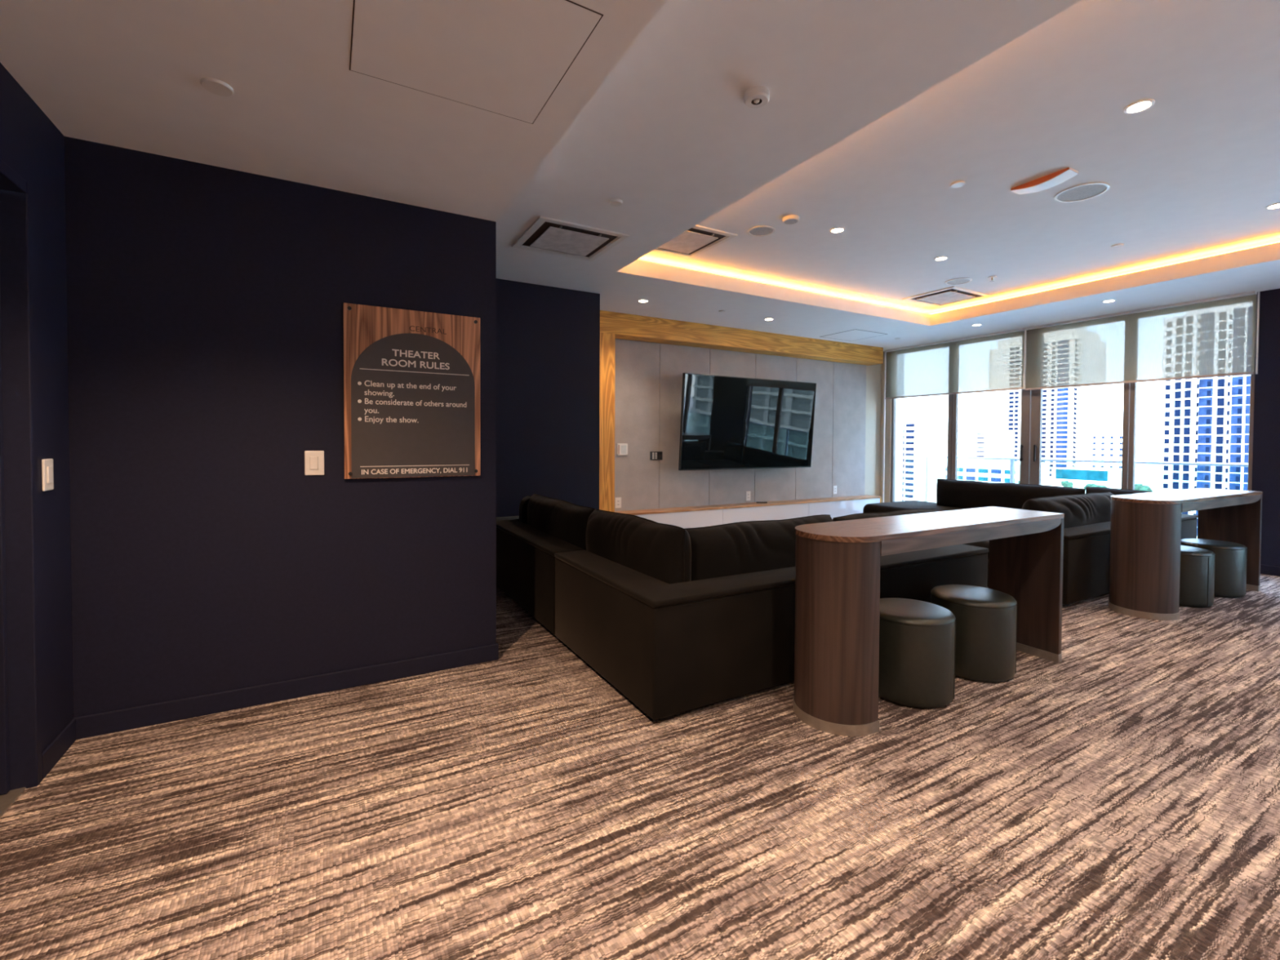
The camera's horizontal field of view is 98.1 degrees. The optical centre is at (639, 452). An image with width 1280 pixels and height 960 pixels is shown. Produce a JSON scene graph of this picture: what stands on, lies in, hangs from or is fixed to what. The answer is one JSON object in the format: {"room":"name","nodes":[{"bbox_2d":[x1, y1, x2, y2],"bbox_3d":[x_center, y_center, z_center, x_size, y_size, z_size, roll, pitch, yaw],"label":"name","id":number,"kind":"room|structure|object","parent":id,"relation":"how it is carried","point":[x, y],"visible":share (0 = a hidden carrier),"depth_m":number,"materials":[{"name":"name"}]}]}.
{"room":"theater room","nodes":[
{"label":"theater room","id":0,"kind":"room"},
{"bbox_2d":[0,62,73,752],"bbox_3d":[-0.924,0.012,-0.537,0.150,2.670,6.770,0,1,-29],"label":"wall","id":1,"kind":"structure","parent":0,"point":[31,144],"depth_m":2.28,"materials":[{"name":"blue paint"}]},
{"bbox_2d":[0,786,26,817],"bbox_3d":[-2.135,1.293,1.632,0.110,0.009,1.085,0,1,-29],"label":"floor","id":2,"kind":"structure","parent":1,"relation":"attached to","point":[6,800],"depth_m":2.05,"materials":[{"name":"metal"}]},
{"bbox_2d":[0,159,42,795],"bbox_3d":[-2.109,0.143,1.583,0.162,2.310,1.220,0,1,-29],"label":"door","id":3,"kind":"structure","parent":1,"relation":"in","point":[20,717],"depth_m":2.10,"materials":[{"name":"blue paint"}]},
{"bbox_2d":[41,458,53,491],"bbox_3d":[-2.398,0.089,2.250,0.013,0.128,0.086,0,1,-29],"label":"light switch","id":4,"kind":"object","parent":1,"relation":"attached to","point":[47,481],"visible":1,"depth_m":2.24,"materials":[{"name":"white plastic"}]},
{"bbox_2d":[41,719,75,779],"bbox_3d":[-2.430,1.232,2.320,0.012,0.098,0.336,0,1,-29],"label":"baseboard","id":5,"kind":"structure","parent":1,"relation":"attached to","point":[55,751],"depth_m":2.31,"materials":[{"name":"blue paint"}]},
{"bbox_2d":[64,136,496,718],"bbox_3d":[-2.539,-0.524,4.252,2.036,3.530,3.180,0,1,-29],"label":"wall","id":6,"kind":"structure","parent":0,"point":[205,302],"depth_m":2.75,"materials":[{"name":"blue paint"}]},
{"bbox_2d":[73,643,498,739],"bbox_3d":[-1.694,1.223,2.935,1.898,0.098,0.014,0,1,-29],"label":"baseboard","id":7,"kind":"structure","parent":6,"relation":"attached to","point":[107,722],"depth_m":2.82,"materials":[{"name":"blue paint"}]},
{"bbox_2d":[304,450,324,475],"bbox_3d":[-1.702,0.053,2.903,0.088,0.128,0.014,0,1,-29],"label":"light switch","id":8,"kind":"object","parent":6,"relation":"attached to","point":[313,460],"depth_m":2.90,"materials":[{"name":"white plastic"}]},
{"bbox_2d":[343,302,480,479],"bbox_3d":[-1.264,-0.330,3.131,0.716,0.936,0.032,0,1,-29],"label":"sign","id":9,"kind":"object","parent":6,"relation":"attached to","point":[411,378],"visible":1,"depth_m":3.11,"materials":[{"name":"brown wood"}]},
{"bbox_2d":[0,0,666,222],"bbox_3d":[-0.111,-1.751,-0.235,2.186,0.870,6.970,0,1,-29],"label":"ceiling","id":10,"kind":"structure","parent":0,"point":[122,73],"depth_m":2.15,"materials":[{"name":"paint"}]},
{"bbox_2d":[200,77,233,96],"bbox_3d":[-1.580,-1.365,2.075,0.100,0.010,0.100,0,1,-29],"label":"sprinkler cover","id":11,"kind":"object","parent":10,"relation":"attached to","point":[216,86],"visible":1,"depth_m":2.06,"materials":[{"name":"white plastic"}]},
{"bbox_2d":[349,0,603,124],"bbox_3d":[-0.575,-1.359,1.849,0.677,0.003,0.680,0,1,-29],"label":"access panel","id":12,"kind":"object","parent":10,"relation":"attached to","point":[508,58],"visible":1,"depth_m":1.86,"materials":[{"name":"paint"}]},
{"bbox_2d":[496,278,599,517],"bbox_3d":[-1.434,-0.257,6.062,1.662,2.931,1.118,0,1,-29],"label":"wall","id":13,"kind":"structure","parent":0,"point":[548,338],"depth_m":5.68,"materials":[{"name":"blue paint"}]},
{"bbox_2d":[0,573,1279,959],"bbox_3d":[2.428,1.363,3.090,9.834,0.150,10.150,0,1,-29],"label":"floor","id":14,"kind":"structure","parent":0,"point":[1117,798],"depth_m":1.96,"materials":[{"name":"carpet"}]},
{"bbox_2d":[496,515,584,635],"bbox_3d":[-0.522,0.941,4.831,1.195,0.596,1.897,0,1,-29],"label":"sofa","id":15,"kind":"object","parent":14,"relation":"on","point":[526,558],"visible":0.26,"depth_m":4.24,"materials":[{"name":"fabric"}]},
{"bbox_2d":[519,495,531,524],"bbox_3d":[-1.042,0.591,5.228,0.190,0.368,0.216,0,1,-32],"label":"cushion","id":16,"kind":"object","parent":15,"relation":"on","point":[524,502],"visible":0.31,"depth_m":5.13,"materials":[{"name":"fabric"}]},
{"bbox_2d":[527,493,595,550],"bbox_3d":[-0.652,0.587,4.559,0.270,0.408,1.348,0,1,-29],"label":"cushion","id":17,"kind":"object","parent":15,"relation":"on","point":[566,521],"visible":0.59,"depth_m":4.29,"materials":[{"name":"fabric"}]},
{"bbox_2d":[615,495,880,528],"bbox_3d":[1.799,0.962,8.196,4.989,0.438,0.270,0,1,-29],"label":"counter","id":18,"kind":"object","parent":14,"relation":"on","point":[692,517],"visible":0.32,"depth_m":7.98,"materials":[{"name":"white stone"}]},
{"bbox_2d":[554,544,988,720],"bbox_3d":[0.948,0.968,3.820,2.765,0.596,1.299,0,1,-29],"label":"sofa","id":19,"kind":"object","parent":14,"relation":"on","point":[670,649],"visible":0.7,"depth_m":2.90,"materials":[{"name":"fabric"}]},
{"bbox_2d":[586,508,691,583],"bbox_3d":[-0.043,0.607,3.467,0.256,0.436,1.144,0,1,-29],"label":"cushion","id":20,"kind":"object","parent":19,"relation":"on","point":[662,552],"visible":0.72,"depth_m":3.17,"materials":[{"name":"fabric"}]},
{"bbox_2d":[684,514,833,581],"bbox_3d":[0.740,0.616,3.384,1.176,0.417,0.298,0,1,-29],"label":"cushion","id":21,"kind":"object","parent":19,"relation":"on","point":[749,546],"visible":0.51,"depth_m":3.18,"materials":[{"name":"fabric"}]},
{"bbox_2d":[832,508,937,521],"bbox_3d":[1.759,0.617,3.939,1.106,0.412,0.279,0,1,-29],"label":"cushion","id":22,"kind":"object","parent":19,"relation":"on","point":[903,512],"visible":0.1,"depth_m":3.86,"materials":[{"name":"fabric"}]},
{"bbox_2d":[882,351,885,502],"bbox_3d":[4.210,-0.297,9.577,0.020,2.921,0.025,0,1,-29],"label":"trim","id":23,"kind":"structure","parent":14,"relation":"on","point":[884,386],"depth_m":9.57,"materials":[{"name":"white plastic"}]},
{"bbox_2d":[878,597,955,708],"bbox_3d":[1.444,1.052,2.986,0.440,0.459,0.438,1,1,37],"label":"round stool","id":24,"kind":"object","parent":14,"relation":"on","point":[917,637],"visible":0.8,"depth_m":2.80,"materials":[{"name":"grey leather"}]},
{"bbox_2d":[793,506,1064,736],"bbox_3d":[1.640,0.828,3.105,1.942,0.912,0.422,0,1,-29],"label":"bar table","id":25,"kind":"object","parent":14,"relation":"on","point":[837,564],"visible":0.88,"depth_m":2.64,"materials":[{"name":"brown wood"}]},
{"bbox_2d":[930,584,1017,682],"bbox_3d":[1.969,1.048,3.293,0.440,0.459,0.438,1,1,31],"label":"round stool","id":26,"kind":"object","parent":14,"relation":"on","point":[986,620],"visible":0.9,"depth_m":3.10,"materials":[{"name":"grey leather"}]},
{"bbox_2d":[951,329,1031,484],"bbox_3d":[5.111,-0.263,8.138,0.100,2.921,1.092,0,1,-29],"label":"door","id":27,"kind":"structure","parent":14,"relation":"on","point":[1024,450],"depth_m":7.73,"materials":[{"name":"metal"}]},
{"bbox_2d":[862,500,1197,606],"bbox_3d":[3.848,0.926,6.567,2.765,0.596,3.265,0,1,-29],"label":"sofa","id":28,"kind":"object","parent":14,"relation":"on","point":[1086,548],"visible":0.14,"depth_m":4.72,"materials":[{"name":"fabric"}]},
{"bbox_2d":[862,500,965,512],"bbox_3d":[4.036,0.911,7.829,1.200,0.335,1.250,0,1,-29],"label":"cushion","id":29,"kind":"object","parent":28,"relation":"on","point":[908,504],"depth_m":7.82,"materials":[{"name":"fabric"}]},
{"bbox_2d":[962,540,989,559],"bbox_3d":[3.777,0.892,5.433,1.500,0.170,0.870,0,1,-29],"label":"seat cushion","id":30,"kind":"object","parent":28,"relation":"on","point":[985,544],"depth_m":5.09,"materials":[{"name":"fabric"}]},
{"bbox_2d":[936,478,1085,509],"bbox_3d":[4.664,0.583,7.130,0.259,0.410,1.777,0,1,-29],"label":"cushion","id":31,"kind":"object","parent":28,"relation":"on","point":[963,494],"visible":0.71,"depth_m":7.17,"materials":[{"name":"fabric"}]},
{"bbox_2d":[1022,492,1114,528],"bbox_3d":[4.082,0.598,5.255,1.559,0.408,0.306,0,1,-29],"label":"cushion","id":32,"kind":"object","parent":28,"relation":"on","point":[1081,509],"visible":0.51,"depth_m":5.07,"materials":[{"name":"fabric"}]},
{"bbox_2d":[1085,486,1151,495],"bbox_3d":[5.248,0.601,6.105,0.260,0.422,0.592,0,1,-29],"label":"cushion","id":33,"kind":"object","parent":28,"relation":"on","point":[1089,489],"visible":0.15,"depth_m":6.09,"materials":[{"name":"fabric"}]},
{"bbox_2d":[1029,382,1129,488],"bbox_3d":[5.646,-0.241,7.186,0.100,2.921,1.073,0,1,-29],"label":"door","id":34,"kind":"structure","parent":14,"relation":"on","point":[1036,425],"depth_m":7.56,"materials":[{"name":"metal"}]},
{"bbox_2d":[1108,488,1262,620],"bbox_3d":[4.695,0.808,4.781,1.982,0.912,0.422,0,1,-28],"label":"bar table","id":35,"kind":"object","parent":14,"relation":"on","point":[1144,565],"visible":0.91,"depth_m":4.35,"materials":[{"name":"brown wood"}]},
{"bbox_2d":[1179,545,1215,607],"bbox_3d":[4.589,1.031,4.736,0.438,0.459,0.440,0,1,-10],"label":"round stool","id":36,"kind":"object","parent":14,"relation":"on","point":[1197,574],"visible":0.48,"depth_m":4.53,"materials":[{"name":"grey leather"}]},
{"bbox_2d":[1180,538,1247,597],"bbox_3d":[5.170,1.028,5.026,0.440,0.459,0.438,1,2,39],"label":"round stool","id":37,"kind":"object","parent":14,"relation":"on","point":[1230,557],"visible":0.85,"depth_m":4.83,"materials":[{"name":"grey leather"}]},
{"bbox_2d":[864,364,881,496],"bbox_3d":[1.661,-0.289,8.359,5.986,2.931,0.150,0,1,-29],"label":"wall","id":38,"kind":"structure","parent":0,"point":[873,372],"depth_m":9.60,"materials":[{"name":"beige paint"}]},
{"bbox_2d":[614,338,866,511],"bbox_3d":[1.701,-0.199,8.280,4.910,2.555,0.030,0,1,-29],"label":"wall panel","id":39,"kind":"object","parent":38,"relation":"attached to","point":[648,375],"depth_m":7.88,"materials":[{"name":"fabric"}]},
{"bbox_2d":[615,497,621,507],"bbox_3d":[-0.280,0.644,7.160,0.085,0.135,0.012,0,1,-29],"label":"wall outlet","id":40,"kind":"object","parent":39,"relation":"attached to","point":[618,500],"visible":1,"depth_m":7.16,"materials":[{"name":"white plastic"}]},
{"bbox_2d":[617,443,627,455],"bbox_3d":[-0.228,-0.043,7.168,0.156,0.156,0.024,0,1,-29],"label":"light switch","id":41,"kind":"object","parent":39,"relation":"attached to","point":[622,448],"visible":1,"depth_m":7.15,"materials":[{"name":"white plastic"}]},
{"bbox_2d":[649,451,662,460],"bbox_3d":[0.220,0.039,7.423,0.190,0.114,0.020,0,1,-29],"label":"keypad","id":42,"kind":"object","parent":39,"relation":"attached to","point":[654,455],"visible":1,"depth_m":7.41,"materials":[{"name":"black plastic"}]},
{"bbox_2d":[678,373,816,471],"bbox_3d":[1.494,-0.407,7.876,2.360,1.261,0.421,0,1,-29],"label":"television","id":43,"kind":"object","parent":39,"relation":"attached to","point":[727,422],"visible":1,"depth_m":7.66,"materials":[{"name":"black glass"}]},
{"bbox_2d":[746,491,751,500],"bbox_3d":[1.605,0.639,8.221,0.085,0.140,0.012,0,1,-29],"label":"wall outlet","id":44,"kind":"object","parent":39,"relation":"attached to","point":[748,493],"visible":1,"depth_m":8.22,"materials":[{"name":"white plastic"}]},
{"bbox_2d":[833,485,836,493],"bbox_3d":[3.207,0.608,9.121,0.085,0.135,0.012,0,1,-29],"label":"wall outlet","id":45,"kind":"object","parent":39,"relation":"attached to","point":[834,486],"visible":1,"depth_m":9.12,"materials":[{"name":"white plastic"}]},
{"bbox_2d":[599,310,883,511],"bbox_3d":[1.679,-0.280,8.114,5.264,2.923,0.294,0,1,-29],"label":"trim","id":46,"kind":"structure","parent":38,"relation":"attached to","point":[613,325],"depth_m":7.25,"materials":[{"name":"brown wood"}]},
{"bbox_2d":[496,0,1279,351],"bbox_3d":[3.409,-1.943,3.566,7.678,0.609,10.150,0,1,-29],"label":"ceiling","id":47,"kind":"structure","parent":0,"point":[874,108],"depth_m":3.44,"materials":[{"name":"paint"}]},
{"bbox_2d":[511,216,629,261],"bbox_3d":[-0.561,-1.664,4.374,0.710,0.020,0.690,0,1,-29],"label":"ceiling vent","id":48,"kind":"object","parent":47,"relation":"in","point":[547,235],"visible":1,"depth_m":4.30,"materials":[{"name":"white plastic"}]},
{"bbox_2d":[609,198,622,206],"bbox_3d":[-0.157,-1.649,3.660,0.084,0.017,0.084,0,1,-29],"label":"sprinkler cover","id":49,"kind":"object","parent":47,"relation":"attached to","point":[615,202],"visible":1,"depth_m":3.64,"materials":[{"name":"white plastic"}]},
{"bbox_2d":[637,299,648,302],"bbox_3d":[0.035,-1.706,6.241,0.124,0.007,0.124,0,1,-29],"label":"recessed light","id":50,"kind":"object","parent":47,"relation":"in","point":[638,300],"visible":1,"depth_m":6.23,"materials":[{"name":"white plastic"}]},
{"bbox_2d":[653,224,737,258],"bbox_3d":[0.378,-1.880,4.926,0.670,0.020,0.690,0,1,-29],"label":"ceiling vent","id":51,"kind":"object","parent":47,"relation":"in","point":[697,240],"visible":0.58,"depth_m":4.92,"materials":[{"name":"white plastic"}]},
{"bbox_2d":[743,85,769,108],"bbox_3d":[0.530,-1.609,2.521,0.114,0.042,0.114,0,1,-29],"label":"sensor","id":52,"kind":"object","parent":47,"relation":"attached to","point":[757,96],"visible":1,"depth_m":2.49,"materials":[{"name":"white plastic"}]},
{"bbox_2d":[747,225,775,236],"bbox_3d":[1.029,-1.877,4.707,0.230,0.009,0.230,0,1,-29],"label":"ceiling speaker","id":53,"kind":"object","parent":47,"relation":"attached to","point":[762,230],"visible":1,"depth_m":4.70,"materials":[{"name":"white plastic"}]},
{"bbox_2d":[749,227,773,235],"bbox_3d":[1.029,-1.878,4.707,0.194,0.001,0.194,0,1,-29],"label":"grille","id":54,"kind":"object","parent":53,"relation":"attached to","point":[753,231],"depth_m":4.71,"materials":[{"name":"metal"}]},
{"bbox_2d":[764,318,773,320],"bbox_3d":[1.658,-1.716,7.146,0.124,0.007,0.124,0,1,-29],"label":"recessed light","id":55,"kind":"object","parent":47,"relation":"in","point":[765,319],"visible":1,"depth_m":7.15,"materials":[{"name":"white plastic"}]},
{"bbox_2d":[782,214,799,224],"bbox_3d":[1.205,-1.860,4.434,0.130,0.031,0.130,0,1,-29],"label":"smoke detector","id":56,"kind":"object","parent":47,"relation":"attached to","point":[790,219],"visible":1,"depth_m":4.40,"materials":[{"name":"white plastic"}]},
{"bbox_2d":[829,226,844,233],"bbox_3d":[1.664,-1.875,4.680,0.124,0.007,0.124,0,1,-29],"label":"recessed light","id":57,"kind":"object","parent":47,"relation":"in","point":[838,229],"visible":1,"depth_m":4.68,"materials":[{"name":"white glass"}]},
{"bbox_2d":[819,328,887,341],"bbox_3d":[3.149,-1.733,8.201,0.690,0.003,0.655,0,1,-29],"label":"access panel","id":58,"kind":"object","parent":47,"relation":"attached to","point":[852,335],"visible":1,"depth_m":8.16,"materials":[{"name":"paint"}]},
{"bbox_2d":[933,256,948,261],"bbox_3d":[2.923,-1.884,5.388,0.124,0.007,0.124,0,1,-29],"label":"recessed light","id":59,"kind":"object","parent":47,"relation":"in","point":[940,258],"visible":1,"depth_m":5.38,"materials":[{"name":"white glass"}]},
{"bbox_2d":[902,285,991,306],"bbox_3d":[3.745,-1.902,6.802,0.740,0.020,0.660,0,1,-29],"label":"ceiling vent","id":60,"kind":"object","parent":47,"relation":"in","point":[952,295],"visible":1,"depth_m":6.76,"materials":[{"name":"white plastic"}]},
{"bbox_2d":[944,277,971,284],"bbox_3d":[3.520,-1.895,6.142,0.260,0.009,0.260,0,1,-29],"label":"ceiling speaker","id":61,"kind":"object","parent":47,"relation":"attached to","point":[959,281],"visible":1,"depth_m":6.13,"materials":[{"name":"white plastic"}]},
{"bbox_2d":[946,279,969,284],"bbox_3d":[3.520,-1.895,6.142,0.224,0.001,0.224,0,1,-29],"label":"grille","id":62,"kind":"object","parent":61,"relation":"attached to","point":[952,281],"depth_m":6.13,"materials":[{"name":"metal"}]},
{"bbox_2d":[950,180,965,187],"bbox_3d":[2.193,-1.852,3.830,0.090,0.012,0.090,0,1,-29],"label":"sprinkler cover","id":63,"kind":"object","parent":47,"relation":"attached to","point":[957,184],"visible":1,"depth_m":3.81,"materials":[{"name":"white plastic"}]},
{"bbox_2d":[987,275,996,281],"bbox_3d":[3.794,-1.872,5.981,0.080,0.046,0.080,0,1,-29],"label":"sprinkler","id":64,"kind":"object","parent":47,"relation":"attached to","point":[990,277],"visible":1,"depth_m":5.97,"materials":[{"name":"white metal"}]},
{"bbox_2d":[1022,328,1026,389],"bbox_3d":[5.294,-1.295,7.636,0.020,0.836,0.018,0,1,-29],"label":"trim","id":65,"kind":"structure","parent":47,"relation":"attached to","point":[1024,342],"depth_m":7.63,"materials":[{"name":"white plastic"}]},
{"bbox_2d":[1010,167,1078,194],"bbox_3d":[2.747,-1.834,3.781,0.122,0.042,0.356,0,1,-29],"label":"ceiling light","id":66,"kind":"object","parent":47,"relation":"attached to","point":[1048,181],"visible":1,"depth_m":3.74,"materials":[{"name":"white plastic"}]},
{"bbox_2d":[1053,182,1110,202],"bbox_3d":[3.144,-1.852,3.955,0.310,0.009,0.310,0,1,-29],"label":"ceiling speaker","id":67,"kind":"object","parent":47,"relation":"attached to","point":[1082,192],"visible":1,"depth_m":3.94,"materials":[{"name":"white plastic"}]},
{"bbox_2d":[1057,184,1106,200],"bbox_3d":[3.144,-1.852,3.955,0.274,0.001,0.274,0,1,-29],"label":"grille","id":68,"kind":"object","parent":67,"relation":"attached to","point":[1080,192],"depth_m":3.95,"materials":[{"name":"metal"}]},
{"bbox_2d":[933,241,1279,314],"bbox_3d":[5.460,-1.814,4.892,0.015,0.018,6.146,0,1,-29],"label":"light strip","id":69,"kind":"object","parent":47,"relation":"attached to","point":[1277,242],"visible":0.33,"depth_m":5.72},
{"bbox_2d":[1101,299,1115,302],"bbox_3d":[5.190,-1.679,6.146,0.124,0.007,0.124,0,1,-29],"label":"recessed light","id":70,"kind":"object","parent":47,"relation":"in","point":[1107,300],"visible":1,"depth_m":6.13,"materials":[{"name":"white plastic"}]},
{"bbox_2d":[1111,243,1124,248],"bbox_3d":[4.307,-1.867,5.008,0.090,0.012,0.090,0,1,-29],"label":"sprinkler cover","id":71,"kind":"object","parent":47,"relation":"attached to","point":[1119,245],"visible":1,"depth_m":5.00,"materials":[{"name":"white plastic"}]},
{"bbox_2d":[1123,98,1155,114],"bbox_3d":[2.646,-1.835,2.944,0.124,0.007,0.124,0,1,-29],"label":"recessed light","id":72,"kind":"object","parent":47,"relation":"in","point":[1140,105],"visible":1,"depth_m":2.94,"materials":[{"name":"white plastic"}]},
{"bbox_2d":[1265,202,1279,209],"bbox_3d":[4.774,-1.850,4.158,0.124,0.007,0.124,0,1,-29],"label":"recessed light","id":73,"kind":"object","parent":47,"relation":"in","point":[1275,206],"visible":1,"depth_m":4.18,"materials":[{"name":"white plastic"}]},
{"bbox_2d":[895,398,903,502],"bbox_3d":[4.665,-0.543,10.742,1.030,3.430,0.230,0,1,-29],"label":"wall","id":74,"kind":"structure","parent":0,"point":[900,402],"depth_m":10.85,"materials":[{"name":"paint"}]},
{"bbox_2d":[880,351,952,502],"bbox_3d":[4.538,-0.294,9.257,0.150,2.931,1.405,0,1,-29],"label":"window","id":75,"kind":"structure","parent":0,"point":[950,396],"depth_m":9.55,"materials":[{"name":"metal"}]},
{"bbox_2d":[884,328,1024,399],"bbox_3d":[4.755,-1.318,8.595,0.060,0.838,2.174,0,1,-29],"label":"roller blind","id":76,"kind":"object","parent":75,"relation":"attached to","point":[992,362],"visible":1,"depth_m":8.44,"materials":[{"name":"fabric"}]},
{"bbox_2d":[1251,288,1279,566],"bbox_3d":[7.769,-0.161,3.515,0.150,2.931,5.316,0,1,-29],"label":"wall","id":77,"kind":"structure","parent":0,"point":[1266,424],"depth_m":5.70,"materials":[{"name":"blue paint"}]},
{"bbox_2d":[1127,294,1257,490],"bbox_3d":[6.187,-0.220,6.270,0.055,2.921,1.039,0,1,-29],"label":"window","id":78,"kind":"structure","parent":77,"relation":"in","point":[1133,386],"depth_m":6.67,"materials":[{"name":"metal"}]},
{"bbox_2d":[1025,290,1257,390],"bbox_3d":[5.831,-1.265,6.682,0.060,0.855,2.164,0,1,-29],"label":"roller blind","id":79,"kind":"object","parent":78,"relation":"attached to","point":[1215,336],"visible":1,"depth_m":6.49,"materials":[{"name":"fabric"}]},
{"bbox_2d":[1255,291,1259,373],"bbox_3d":[6.407,-1.244,5.758,0.012,0.851,0.013,0,1,-29],"label":"trim","id":80,"kind":"structure","parent":77,"relation":"attached to","point":[1258,300],"depth_m":5.75,"materials":[{"name":"white plastic"}]},
{"bbox_2d":[1260,564,1279,576],"bbox_3d":[6.696,1.215,5.273,0.012,0.098,1.256,0,1,-29],"label":"baseboard","id":81,"kind":"structure","parent":77,"relation":"attached to","point":[1264,569],"depth_m":5.68,"materials":[{"name":"blue paint"}]},
{"bbox_3d":[6.989,1.378,6.603,1.560,0.220,13.400,0,1,-29],"label":"floor","id":82,"kind":"structure","parent":0,"visible":0},
{"bbox_2d":[903,455,1248,501],"bbox_3d":[7.876,0.723,5.997,0.060,1.122,11.100,0,1,-29],"label":"balcony railing","id":83,"kind":"object","parent":82,"relation":"on","point":[1012,460],"visible":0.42,"depth_m":9.09,"materials":[{"name":"metal"}]},
{"label":"outside","id":84,"kind":"structure","parent":0,"visible":0},
{"bbox_3d":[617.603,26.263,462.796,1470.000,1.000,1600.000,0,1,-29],"label":"ground","id":85,"kind":"structure","parent":84,"visible":0},
{"bbox_2d":[902,415,946,502],"bbox_3d":[95.873,8.145,192.636,16.120,41.400,10.600,0,1,-29],"label":"apartment tower","id":86,"kind":"structure","parent":85,"relation":"on","point":[923,435],"depth_m":186.83,"materials":[{"name":"white paint"}]},
{"bbox_2d":[957,431,1014,462],"bbox_3d":[163.132,8.961,265.838,25.120,37.400,17.000,0,1,-29],"label":"building","id":87,"kind":"structure","parent":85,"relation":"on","point":[970,444],"depth_m":257.68,"materials":[{"name":"white paint"}]},
{"bbox_2d":[945,460,1046,484],"bbox_3d":[148.391,15.995,246.232,20.120,24.000,47.000,0,1,-29],"label":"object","id":88,"kind":"structure","parent":85,"relation":"on","point":[980,471],"depth_m":231.83,"materials":[{"name":"white paint"}]},
{"bbox_2d":[985,384,1106,478],"bbox_3d":[235.601,-22.445,323.895,31.500,98.500,48.800,0,1,-29],"label":"apartment tower","id":89,"kind":"structure","parent":85,"relation":"on","point":[1069,414],"depth_m":306.68,"materials":[{"name":"beige paint"}]},
{"bbox_2d":[1061,480,1073,487],"bbox_3d":[157.793,19.577,205.156,3.982,18.609,4.114,0,1,-29],"label":"tree","id":90,"kind":"object","parent":85,"relation":"on","point":[1064,483],"visible":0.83,"depth_m":203.94,"materials":[{"name":"green plant"}]},
{"bbox_2d":[1044,466,1146,493],"bbox_3d":[183.954,17.498,224.959,29.000,22.200,23.000,0,1,-29],"label":"building","id":91,"kind":"structure","parent":85,"relation":"on","point":[1110,477],"depth_m":218.45,"materials":[{"name":"white paint"}]},
{"bbox_2d":[1089,483,1107,488],"bbox_3d":[148.554,19.694,180.524,3.724,19.298,4.974,0,1,-29],"label":"tree","id":92,"kind":"object","parent":85,"relation":"on","point":[1093,485],"visible":0.24,"depth_m":179.89,"materials":[{"name":"green plant"}]},
{"bbox_2d":[1084,427,1159,492],"bbox_3d":[220.278,8.485,250.922,30.120,39.500,21.000,0,1,-29],"label":"office building","id":93,"kind":"structure","parent":85,"relation":"on","point":[1108,447],"depth_m":242.01,"materials":[{"name":"white paint"}]},
{"bbox_2d":[1120,484,1152,492],"bbox_3d":[162.001,19.681,181.013,8.279,19.429,7.820,0,1,-29],"label":"tree","id":94,"kind":"object","parent":85,"relation":"on","point":[1137,486],"visible":0.25,"depth_m":178.16,"materials":[{"name":"green plant"}]},
{"bbox_2d":[1159,374,1250,538],"bbox_3d":[208.308,-11.136,180.674,29.620,81.500,51.100,0,1,-29],"label":"apartment tower","id":95,"kind":"structure","parent":85,"relation":"on","point":[1204,420],"depth_m":186.37,"materials":[{"name":"white paint"}]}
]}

